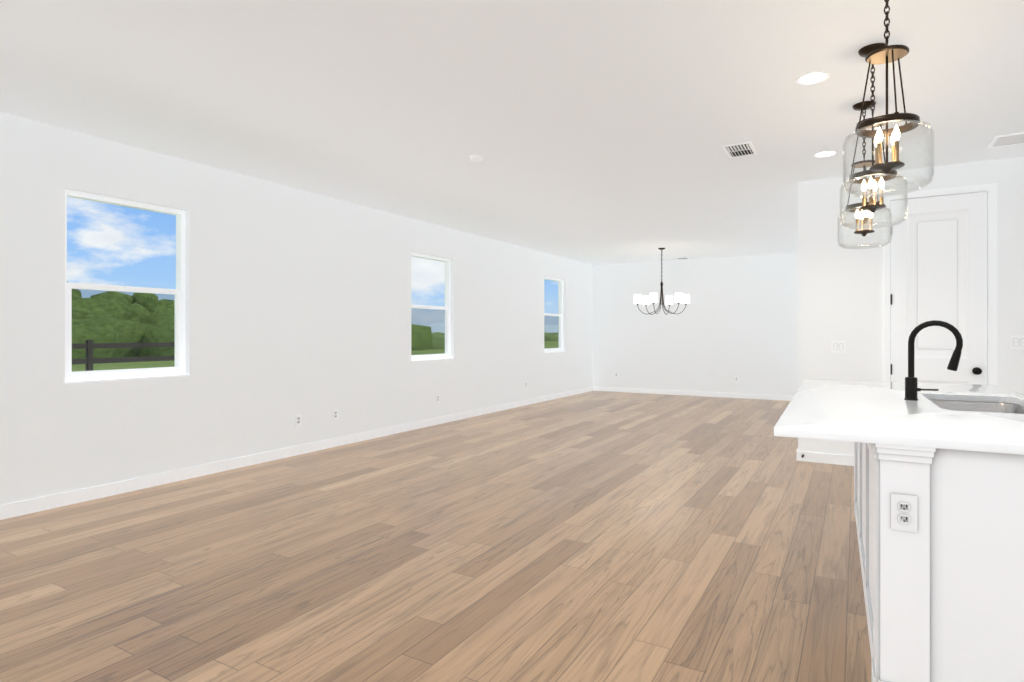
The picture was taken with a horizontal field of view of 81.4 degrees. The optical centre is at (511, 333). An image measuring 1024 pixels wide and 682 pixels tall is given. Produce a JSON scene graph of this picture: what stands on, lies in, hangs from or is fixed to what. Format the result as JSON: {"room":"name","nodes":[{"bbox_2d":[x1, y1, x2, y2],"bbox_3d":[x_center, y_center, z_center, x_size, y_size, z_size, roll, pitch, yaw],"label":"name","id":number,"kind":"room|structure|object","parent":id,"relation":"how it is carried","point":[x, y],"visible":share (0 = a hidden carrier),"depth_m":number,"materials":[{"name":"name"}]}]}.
{"room":"open-plan living room","nodes":[
{"label":"open-plan living room","id":0,"kind":"room"},
{"bbox_2d":[0,112,592,504],"bbox_3d":[-2.146,-0.118,6.406,0.160,2.740,15.345,0,0,30],"label":"wall","id":1,"kind":"structure","parent":0,"point":[298,301],"depth_m":5.67,"materials":[{"name":"white paint"}]},
{"bbox_2d":[65,189,185,381],"bbox_3d":[-3.102,-0.348,4.782,0.081,1.430,0.934,0,0,30],"label":"window","id":2,"kind":"structure","parent":1,"relation":"in","point":[179,293],"depth_m":4.82,"materials":[{"name":"white plastic"}]},
{"bbox_2d":[65,374,189,383],"bbox_3d":[-3.038,0.361,4.745,0.066,0.012,0.932,0,0,30],"label":"window sill","id":3,"kind":"structure","parent":1,"relation":"attached to","point":[100,380],"depth_m":4.68,"materials":[{"name":"paint"}]},
{"bbox_2d":[295,414,300,425],"bbox_3d":[-2.203,0.897,6.140,0.008,0.116,0.072,0,0,30],"label":"electrical outlet","id":4,"kind":"object","parent":1,"relation":"attached to","point":[297,420],"visible":1,"depth_m":6.14,"materials":[{"name":"white plastic"}]},
{"bbox_2d":[333,409,337,419],"bbox_3d":[-1.950,0.897,6.578,0.008,0.116,0.072,0,0,30],"label":"electrical outlet","id":5,"kind":"object","parent":1,"relation":"attached to","point":[335,414],"visible":1,"depth_m":6.57,"materials":[{"name":"white plastic"}]},
{"bbox_2d":[0,386,853,519],"bbox_3d":[1.646,1.204,4.214,8.600,0.095,15.345,0,0,30],"label":"baseboard","id":6,"kind":"structure","parent":1,"relation":"attached to","point":[19,508],"depth_m":5.76,"materials":[{"name":"paint"}]},
{"bbox_2d":[411,252,450,359],"bbox_3d":[-1.149,-0.348,8.159,0.081,1.430,0.940,0,0,30],"label":"window","id":7,"kind":"structure","parent":1,"relation":"in","point":[447,330],"depth_m":8.44,"materials":[{"name":"white plastic"}]},
{"bbox_2d":[411,358,454,361],"bbox_3d":[-1.086,0.361,8.123,0.066,0.012,0.938,0,0,30],"label":"window sill","id":8,"kind":"structure","parent":1,"relation":"attached to","point":[431,359],"depth_m":8.08,"materials":[{"name":"paint"}]},
{"bbox_2d":[436,394,439,402],"bbox_3d":[-1.018,0.897,8.189,0.008,0.116,0.072,0,0,30],"label":"electrical outlet","id":9,"kind":"object","parent":1,"relation":"attached to","point":[437,398],"visible":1,"depth_m":8.19,"materials":[{"name":"white plastic"}]},
{"bbox_2d":[544,276,562,351],"bbox_3d":[0.748,-0.348,11.441,0.081,1.430,0.929,0,0,30],"label":"window","id":10,"kind":"structure","parent":1,"relation":"in","point":[560,328],"depth_m":11.77,"materials":[{"name":"white plastic"}]},
{"bbox_2d":[0,391,870,681],"bbox_3d":[1.646,1.312,4.214,8.920,0.120,15.665,0,0,30],"label":"floor","id":11,"kind":"structure","parent":0,"point":[610,537],"depth_m":3.25,"materials":[{"name":"brown wood"}]},
{"bbox_2d":[846,436,1023,681],"bbox_3d":[2.139,0.807,2.877,0.846,0.890,2.545,0,0,30],"label":"kitchen island","id":12,"kind":"object","parent":11,"relation":"on","point":[939,492],"depth_m":1.89,"materials":[{"name":"paint"}]},
{"bbox_2d":[774,380,1023,451],"bbox_3d":[2.014,0.347,2.961,1.168,0.030,2.584,0,0,30],"label":"island countertop","id":13,"kind":"structure","parent":12,"relation":"on","point":[968,415],"depth_m":2.47,"materials":[{"name":"white stone"}]},
{"bbox_2d":[904,320,962,400],"bbox_3d":[2.067,0.134,2.921,0.238,0.396,0.075,0,0,30],"label":"faucet","id":14,"kind":"object","parent":13,"relation":"on","point":[911,382],"depth_m":2.95,"materials":[{"name":"black metal"}]},
{"bbox_2d":[890,493,917,532],"bbox_3d":[1.268,0.580,1.924,0.072,0.116,0.009,0,0,30],"label":"outlet","id":15,"kind":"object","parent":12,"relation":"attached to","point":[903,506],"depth_m":1.92,"materials":[{"name":"white plastic"}]},
{"bbox_2d":[0,0,1023,264],"bbox_3d":[1.646,-1.548,4.214,8.920,0.120,15.665,0,0,30],"label":"ceiling","id":16,"kind":"structure","parent":0,"point":[596,132],"depth_m":3.75,"materials":[{"name":"white paint"}]},
{"bbox_2d":[468,155,482,161],"bbox_3d":[-0.305,-1.470,5.016,0.124,0.037,0.124,0,0,30],"label":"smoke detector","id":17,"kind":"object","parent":16,"relation":"attached to","point":[475,158],"visible":1,"depth_m":4.98,"materials":[{"name":"white plastic"}]},
{"bbox_2d":[634,248,689,314],"bbox_3d":[2.616,-0.910,10.396,0.869,1.155,0.961,0,0,30],"label":"chandelier","id":18,"kind":"object","parent":16,"relation":"hanging from","point":[684,299],"visible":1,"depth_m":10.37,"materials":[{"name":"black metal"}]},
{"bbox_2d":[667,257,689,259],"bbox_3d":[3.301,-1.483,11.814,0.400,0.011,0.200,0,0,30],"label":"ceiling vent","id":19,"kind":"object","parent":16,"relation":"in","point":[678,258],"visible":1,"depth_m":11.77,"materials":[{"name":"metal"}]},
{"bbox_2d":[721,141,757,157],"bbox_3d":[1.848,-1.483,4.823,0.220,0.011,0.360,0,0,30],"label":"ceiling vent","id":20,"kind":"object","parent":16,"relation":"in","point":[739,149],"visible":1,"depth_m":4.81,"materials":[{"name":"metal"}]},
{"bbox_2d":[795,71,830,84],"bbox_3d":[1.752,-1.485,3.469,0.186,0.006,0.186,0,0,30],"label":"recessed light","id":21,"kind":"object","parent":16,"relation":"in","point":[815,77],"visible":1,"depth_m":3.46,"materials":[{"name":"paint"}]},
{"bbox_2d":[813,150,837,157],"bbox_3d":[2.598,-1.485,4.932,0.186,0.006,0.186,0,0,30],"label":"recessed light","id":22,"kind":"object","parent":16,"relation":"in","point":[829,153],"visible":1,"depth_m":4.92,"materials":[{"name":"paint"}]},
{"bbox_2d":[838,101,891,248],"bbox_3d":[2.292,-1.024,3.873,0.304,0.928,0.304,0,0,30],"label":"pendant light","id":23,"kind":"object","parent":16,"relation":"hanging from","point":[852,207],"visible":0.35,"depth_m":3.86,"materials":[{"name":"clear glass"}]},
{"bbox_2d":[840,43,907,228],"bbox_3d":[1.887,-1.024,3.113,0.304,0.928,0.304,0,0,30],"label":"pendant light","id":24,"kind":"object","parent":16,"relation":"hanging from","point":[872,206],"visible":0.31,"depth_m":3.10,"materials":[{"name":"clear glass"}]},
{"bbox_2d":[843,0,933,196],"bbox_3d":[1.483,-1.024,2.354,0.304,0.928,0.304,0,0,30],"label":"pendant light","id":25,"kind":"object","parent":16,"relation":"hanging from","point":[886,54],"visible":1,"depth_m":2.34,"materials":[{"name":"clear glass"}]},
{"bbox_2d":[987,132,1023,147],"bbox_3d":[4.089,-1.484,4.405,0.860,0.008,0.320,0,0,30],"label":"ceiling vent","id":26,"kind":"object","parent":16,"relation":"in","point":[1007,139],"visible":1,"depth_m":4.57,"materials":[{"name":"metal"}]},
{"bbox_2d":[593,253,797,395],"bbox_3d":[5.526,-0.118,10.926,8.920,2.740,0.160,0,0,30],"label":"wall","id":27,"kind":"structure","parent":0,"point":[738,316],"depth_m":11.84,"materials":[{"name":"white paint"}]},
{"bbox_2d":[798,156,1023,455],"bbox_3d":[4.626,-0.118,4.884,4.110,2.740,0.120,0,0,30],"label":"wall","id":28,"kind":"structure","parent":0,"point":[840,293],"depth_m":5.60,"materials":[{"name":"white paint"}]},
{"bbox_2d":[831,341,845,352],"bbox_3d":[3.117,0.128,5.682,0.118,0.116,0.010,0,0,30],"label":"light switch","id":29,"kind":"object","parent":28,"relation":"attached to","point":[838,346],"visible":1,"depth_m":5.68,"materials":[{"name":"white plastic"}]},
{"bbox_2d":[890,202,890,381],"bbox_3d":[3.835,0.013,5.376,0.709,2.478,0.005,0,0,30],"label":"backing","id":30,"kind":"object","parent":28,"relation":"attached to","point":[890,304],"depth_m":5.55,"materials":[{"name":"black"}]},
{"bbox_2d":[890,192,986,384],"bbox_3d":[3.792,0.009,5.304,0.706,2.463,0.102,0,0,30],"label":"pantry door","id":31,"kind":"structure","parent":28,"relation":"in","point":[938,258],"depth_m":5.31,"materials":[{"name":"paint"}]},
{"bbox_2d":[883,183,996,385],"bbox_3d":[3.785,-0.017,5.290,0.827,2.537,0.020,0,0,30],"label":"door frame","id":32,"kind":"structure","parent":28,"relation":"attached to","point":[991,188],"depth_m":5.11,"materials":[{"name":"paint"}]},
{"bbox_2d":[1010,335,1023,348],"bbox_3d":[4.273,0.075,5.013,0.118,0.116,0.010,0,0,30],"label":"light switch","id":33,"kind":"object","parent":28,"relation":"attached to","point":[1016,341],"visible":1,"depth_m":5.02,"materials":[{"name":"white plastic"}]},
{"label":"outside","id":34,"kind":"structure","parent":0,"visible":0},
{"bbox_2d":[72,341,557,371],"bbox_3d":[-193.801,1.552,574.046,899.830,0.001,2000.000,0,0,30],"label":"ground","id":35,"kind":"structure","parent":34,"point":[136,365],"depth_m":29.66,"materials":[{"name":"green plant"}]},
{"bbox_2d":[72,340,174,370],"bbox_3d":[-20.031,0.862,0.283,0.120,1.380,60.560,0,0,30],"label":"fence","id":36,"kind":"object","parent":35,"relation":"on","point":[95,345],"depth_m":16.18,"materials":[{"name":"grey"}]},
{"bbox_2d":[72,289,557,358],"bbox_3d":[-45.901,-0.588,334.413,346.278,7.684,601.022,0,0,30],"label":"trees","id":37,"kind":"object","parent":35,"relation":"on","point":[131,316],"depth_m":37.87,"materials":[{"name":"green plant"}]},
{"bbox_2d":[423,323,557,332],"bbox_3d":[13.533,-4.568,722.746,310.000,12.240,415.000,0,0,30],"label":"hills","id":38,"kind":"structure","parent":35,"relation":"on","point":[443,325],"depth_m":570.04,"materials":[{"name":"blue"}]}
]}

